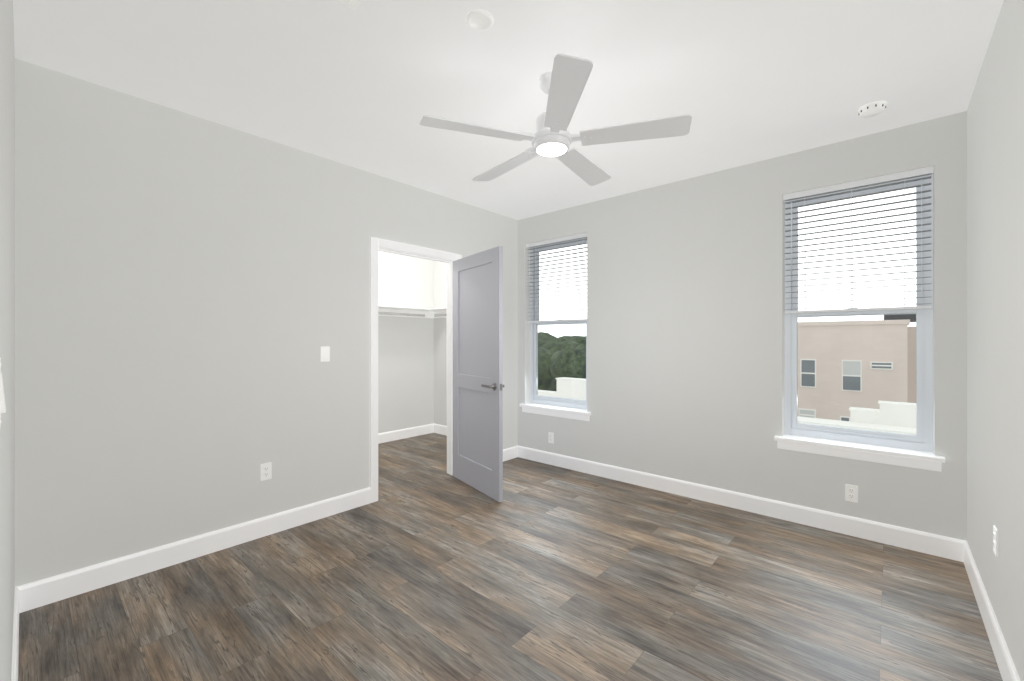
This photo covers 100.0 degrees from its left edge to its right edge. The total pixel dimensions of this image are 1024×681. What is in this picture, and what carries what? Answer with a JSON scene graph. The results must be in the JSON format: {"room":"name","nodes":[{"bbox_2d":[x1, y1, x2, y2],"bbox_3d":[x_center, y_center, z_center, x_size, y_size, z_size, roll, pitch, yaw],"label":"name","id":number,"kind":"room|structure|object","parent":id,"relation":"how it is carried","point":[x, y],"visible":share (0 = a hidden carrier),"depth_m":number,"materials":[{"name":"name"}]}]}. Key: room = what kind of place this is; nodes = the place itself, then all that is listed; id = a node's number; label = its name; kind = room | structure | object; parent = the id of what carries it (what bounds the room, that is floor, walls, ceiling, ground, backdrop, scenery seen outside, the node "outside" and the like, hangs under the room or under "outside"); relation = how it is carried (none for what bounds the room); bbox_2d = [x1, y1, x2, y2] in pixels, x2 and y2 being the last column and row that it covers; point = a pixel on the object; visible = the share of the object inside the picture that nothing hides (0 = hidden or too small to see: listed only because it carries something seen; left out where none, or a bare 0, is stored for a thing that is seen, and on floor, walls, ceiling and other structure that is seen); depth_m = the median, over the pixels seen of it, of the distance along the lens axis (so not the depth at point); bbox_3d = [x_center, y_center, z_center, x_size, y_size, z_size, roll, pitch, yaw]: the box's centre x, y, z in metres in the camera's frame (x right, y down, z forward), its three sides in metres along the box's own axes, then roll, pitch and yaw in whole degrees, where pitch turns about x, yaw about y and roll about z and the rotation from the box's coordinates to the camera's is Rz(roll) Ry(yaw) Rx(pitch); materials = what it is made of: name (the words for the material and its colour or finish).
{"room":"empty bedroom","nodes":[
{"label":"empty bedroom","id":0,"kind":"room"},
{"bbox_2d":[0,0,14,680],"bbox_3d":[-1.189,-0.024,0.927,3.710,2.740,0.120,0,0,41],"label":"wall","id":1,"kind":"structure","parent":0,"point":[7,311],"depth_m":1.18,"materials":[{"name":"paint"}]},
{"bbox_2d":[0,358,5,427],"bbox_3d":[-0.835,0.086,0.702,0.070,0.115,0.010,0,0,41],"label":"light switch","id":2,"kind":"object","parent":1,"relation":"attached to","point":[2,404],"visible":1,"depth_m":0.69,"materials":[{"name":"white plastic"}]},
{"bbox_2d":[11,587,18,680],"bbox_3d":[-1.100,1.281,0.938,3.590,0.130,0.015,0,0,41],"label":"baseboard","id":3,"kind":"structure","parent":1,"relation":"attached to","point":[15,660],"depth_m":1.78,"materials":[{"name":"white wood"}]},
{"bbox_2d":[15,58,517,586],"bbox_3d":[-1.199,-0.024,3.633,0.120,2.740,4.170,0,0,41],"label":"wall","id":4,"kind":"structure","parent":0,"point":[191,294],"depth_m":2.62,"materials":[{"name":"paint"}]},
{"bbox_2d":[17,487,370,612],"bbox_3d":[-1.807,1.281,2.839,0.015,0.130,1.935,0,0,41],"label":"baseboard","id":5,"kind":"structure","parent":4,"relation":"attached to","point":[43,592],"depth_m":2.58,"materials":[{"name":"white wood"}]},
{"bbox_2d":[260,462,271,480],"bbox_3d":[-1.699,0.906,2.968,0.007,0.115,0.070,0,0,41],"label":"electrical outlet","id":6,"kind":"object","parent":4,"relation":"attached to","point":[265,471],"visible":1,"depth_m":2.96,"materials":[{"name":"white plastic"}]},
{"bbox_2d":[321,346,329,361],"bbox_3d":[-1.424,0.103,3.278,0.010,0.115,0.070,0,0,41],"label":"light switch","id":7,"kind":"object","parent":4,"relation":"attached to","point":[325,353],"visible":1,"depth_m":3.28,"materials":[{"name":"white plastic"}]},
{"bbox_2d":[370,237,461,502],"bbox_3d":[-0.886,0.243,3.977,0.140,2.206,1.006,0,0,41],"label":"door frame","id":8,"kind":"structure","parent":4,"relation":"attached to","point":[375,243],"depth_m":3.64,"materials":[{"name":"white wood"}]},
{"bbox_2d":[453,246,503,501],"bbox_3d":[-0.335,0.277,3.903,0.143,2.116,0.860,0,0,-35],"label":"closet door","id":9,"kind":"structure","parent":4,"relation":"in","point":[478,386],"depth_m":3.83,"materials":[{"name":"paint"}]},
{"bbox_2d":[503,446,517,461],"bbox_3d":[-0.222,1.281,4.641,0.015,0.130,0.885,0,0,41],"label":"baseboard","id":10,"kind":"structure","parent":4,"relation":"attached to","point":[510,453],"depth_m":4.86,"materials":[{"name":"white wood"}]},
{"bbox_2d":[378,251,433,433],"bbox_3d":[-2.099,-0.024,5.304,0.120,2.740,2.990,0,0,41],"label":"wall","id":11,"kind":"structure","parent":0,"point":[405,372],"depth_m":5.93,"materials":[{"name":"paint"}]},
{"bbox_2d":[378,305,429,317],"bbox_3d":[-1.911,-0.284,5.139,0.383,0.298,2.752,0,0,41],"label":"closet shelf","id":12,"kind":"object","parent":11,"relation":"attached to","point":[399,311],"depth_m":5.72,"materials":[{"name":"white wood"}]},
{"bbox_2d":[378,424,433,443],"bbox_3d":[-2.048,1.281,5.260,0.015,0.130,2.750,0,0,41],"label":"baseboard","id":13,"kind":"structure","parent":11,"relation":"attached to","point":[384,437],"depth_m":5.91,"materials":[{"name":"white wood"}]},
{"bbox_2d":[434,261,446,425],"bbox_3d":[-0.483,-0.024,5.793,1.660,2.740,0.120,0,0,41],"label":"wall","id":14,"kind":"structure","parent":0,"point":[440,350],"depth_m":6.20,"materials":[{"name":"paint"}]},
{"bbox_2d":[430,307,446,317],"bbox_3d":[-0.495,-0.284,5.485,1.272,0.298,0.361,0,0,41],"label":"closet shelf","id":15,"kind":"object","parent":14,"relation":"attached to","point":[441,312],"depth_m":6.08,"materials":[{"name":"white wood"}]},
{"bbox_2d":[434,424,446,435],"bbox_3d":[-0.527,1.281,5.743,1.660,0.130,0.015,0,0,41],"label":"baseboard","id":16,"kind":"structure","parent":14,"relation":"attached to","point":[440,429],"depth_m":6.17,"materials":[{"name":"white wood"}]},
{"bbox_2d":[13,0,1003,219],"bbox_3d":[-0.451,-1.454,3.022,5.610,0.120,4.240,0,0,41],"label":"ceiling","id":17,"kind":"structure","parent":0,"point":[365,85],"depth_m":2.23,"materials":[{"name":"paint"}]},
{"bbox_2d":[339,0,362,9],"bbox_3d":[-0.589,-1.387,1.631,0.340,0.014,0.160,0,0,41],"label":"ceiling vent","id":18,"kind":"object","parent":17,"relation":"in","point":[353,4],"visible":1,"depth_m":1.76,"materials":[{"name":"white metal"}]},
{"bbox_2d":[466,9,493,30],"bbox_3d":[-0.141,-1.389,1.869,0.120,0.010,0.120,0,0,41],"label":"disk","id":19,"kind":"object","parent":17,"relation":"attached to","point":[479,20],"visible":1,"depth_m":1.86,"materials":[{"name":"white plastic"}]},
{"bbox_2d":[419,54,691,185],"bbox_3d":[0.216,-1.200,2.327,1.334,0.387,1.322,0,0,41],"label":"fan","id":20,"kind":"object","parent":17,"relation":"hanging from","point":[562,83],"visible":1,"depth_m":2.17,"materials":[{"name":"white plastic"}]},
{"bbox_2d":[858,101,886,117],"bbox_3d":[2.150,-1.373,2.564,0.132,0.043,0.132,0,0,41],"label":"smoke detector","id":21,"kind":"object","parent":17,"relation":"attached to","point":[871,109],"visible":1,"depth_m":2.53,"materials":[{"name":"white plastic"}]},
{"bbox_2d":[18,433,1002,680],"bbox_3d":[-0.451,1.406,3.022,5.610,0.120,4.240,0,0,41],"label":"floor","id":22,"kind":"structure","parent":0,"point":[425,567],"depth_m":2.21,"materials":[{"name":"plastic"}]},
{"bbox_2d":[518,111,966,540],"bbox_3d":[1.492,-0.024,3.882,3.830,2.740,0.240,0,0,41],"label":"wall","id":23,"kind":"structure","parent":0,"point":[685,329],"depth_m":3.48,"materials":[{"name":"paint"}]},
{"bbox_2d":[548,432,553,443],"bbox_3d":[0.423,1.056,4.658,0.070,0.115,0.007,0,0,41],"label":"electrical outlet","id":24,"kind":"object","parent":23,"relation":"attached to","point":[550,437],"visible":1,"depth_m":4.66,"materials":[{"name":"white plastic"}]},
{"bbox_2d":[519,403,590,420],"bbox_3d":[0.474,0.769,4.655,0.910,0.094,0.145,0,0,41],"label":"window sill","id":25,"kind":"structure","parent":23,"relation":"attached to","point":[565,412],"depth_m":4.59,"materials":[{"name":"white wood"}]},
{"bbox_2d":[530,238,586,409],"bbox_3d":[0.546,-0.189,4.738,0.820,1.834,0.075,0,0,41],"label":"window","id":26,"kind":"structure","parent":23,"relation":"in","point":[569,402],"depth_m":4.90,"materials":[{"name":"glass"}]},
{"bbox_2d":[526,233,586,322],"bbox_3d":[0.482,-0.653,4.665,0.812,0.898,0.072,0,0,41],"label":"window blind","id":27,"kind":"object","parent":26,"relation":"attached to","point":[557,240],"visible":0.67,"depth_m":4.67,"materials":[{"name":"white plastic"}]},
{"bbox_2d":[517,445,964,561],"bbox_3d":[1.408,1.281,3.787,3.590,0.130,0.015,0,0,41],"label":"baseboard","id":28,"kind":"structure","parent":23,"relation":"attached to","point":[925,542],"depth_m":3.26,"materials":[{"name":"white wood"}]},
{"bbox_2d":[845,484,857,502],"bbox_3d":[2.345,1.056,2.967,0.070,0.115,0.007,0,0,41],"label":"electrical outlet","id":29,"kind":"object","parent":23,"relation":"attached to","point":[851,493],"visible":1,"depth_m":2.96,"materials":[{"name":"white plastic"}]},
{"bbox_2d":[785,173,932,451],"bbox_3d":[2.438,-0.189,3.073,0.820,1.834,0.075,0,0,41],"label":"window","id":30,"kind":"structure","parent":23,"relation":"in","point":[921,439],"depth_m":2.96,"materials":[{"name":"glass"}]},
{"bbox_2d":[783,166,932,313],"bbox_3d":[2.374,-0.653,3.000,0.812,0.898,0.072,0,0,41],"label":"window blind","id":31,"kind":"object","parent":30,"relation":"attached to","point":[920,172],"visible":0.98,"depth_m":2.97,"materials":[{"name":"white plastic"}]},
{"bbox_2d":[774,434,944,471],"bbox_3d":[2.365,0.769,2.990,0.910,0.094,0.145,0,0,41],"label":"window sill","id":32,"kind":"structure","parent":23,"relation":"attached to","point":[925,460],"depth_m":2.92,"materials":[{"name":"white wood"}]},
{"bbox_2d":[967,0,1023,680],"bbox_3d":[1.507,-0.024,1.092,0.120,2.740,3.930,0,0,41],"label":"wall","id":33,"kind":"structure","parent":0,"point":[995,303],"depth_m":1.84,"materials":[{"name":"paint"}]},
{"bbox_2d":[964,541,1019,680],"bbox_3d":[1.496,1.281,1.181,0.015,0.130,3.810,0,0,41],"label":"baseboard","id":34,"kind":"structure","parent":33,"relation":"attached to","point":[1005,664],"depth_m":1.92,"materials":[{"name":"white wood"}]},
{"bbox_2d":[993,525,997,555],"bbox_3d":[2.126,0.881,1.891,0.007,0.115,0.070,0,0,41],"label":"electrical outlet","id":35,"kind":"object","parent":33,"relation":"attached to","point":[995,541],"visible":0.98,"depth_m":1.87,"materials":[{"name":"white plastic"}]},
{"label":"outside","id":36,"kind":"structure","parent":0,"visible":0},
{"bbox_3d":[38.941,7.946,49.152,160.000,0.200,114.690,0,0,41],"label":"lawn","id":37,"kind":"structure","parent":36,"visible":0},
{"bbox_2d":[538,332,560,347],"bbox_3d":[1.335,3.621,29.006,6.701,8.432,7.606,0,0,41],"label":"tree","id":38,"kind":"object","parent":37,"relation":"on","point":[545,338],"depth_m":28.53,"materials":[{"name":"green plant"}]},
{"bbox_2d":[538,377,585,399],"bbox_3d":[0.498,4.401,11.358,6.220,6.890,0.870,0,0,41],"label":"parapet","id":39,"kind":"object","parent":37,"relation":"on","point":[581,382],"depth_m":10.71,"materials":[{"name":"white concrete"}]},
{"bbox_2d":[538,340,585,390],"bbox_3d":[2.721,3.891,23.874,6.496,7.903,6.569,0,0,41],"label":"tree","id":40,"kind":"object","parent":37,"relation":"on","point":[548,367],"depth_m":22.27,"materials":[{"name":"green plant"}]},
{"bbox_2d":[559,335,585,344],"bbox_3d":[5.534,3.784,29.991,6.663,8.377,7.399,0,0,41],"label":"tree","id":41,"kind":"object","parent":37,"relation":"on","point":[574,338],"depth_m":28.04,"materials":[{"name":"green plant"}]},
{"bbox_2d":[797,401,915,434],"bbox_3d":[5.485,4.486,8.700,7.220,6.720,0.870,0,0,41],"label":"parapet","id":42,"kind":"object","parent":37,"relation":"on","point":[882,422],"depth_m":7.72,"materials":[{"name":"white concrete"}]},
{"bbox_2d":[798,314,915,420],"bbox_3d":[17.775,3.511,14.922,14.550,8.670,14.050,0,0,41],"label":"building","id":43,"kind":"structure","parent":37,"relation":"on","point":[830,354],"depth_m":12.61,"materials":[{"name":"beige paint"}]}
]}

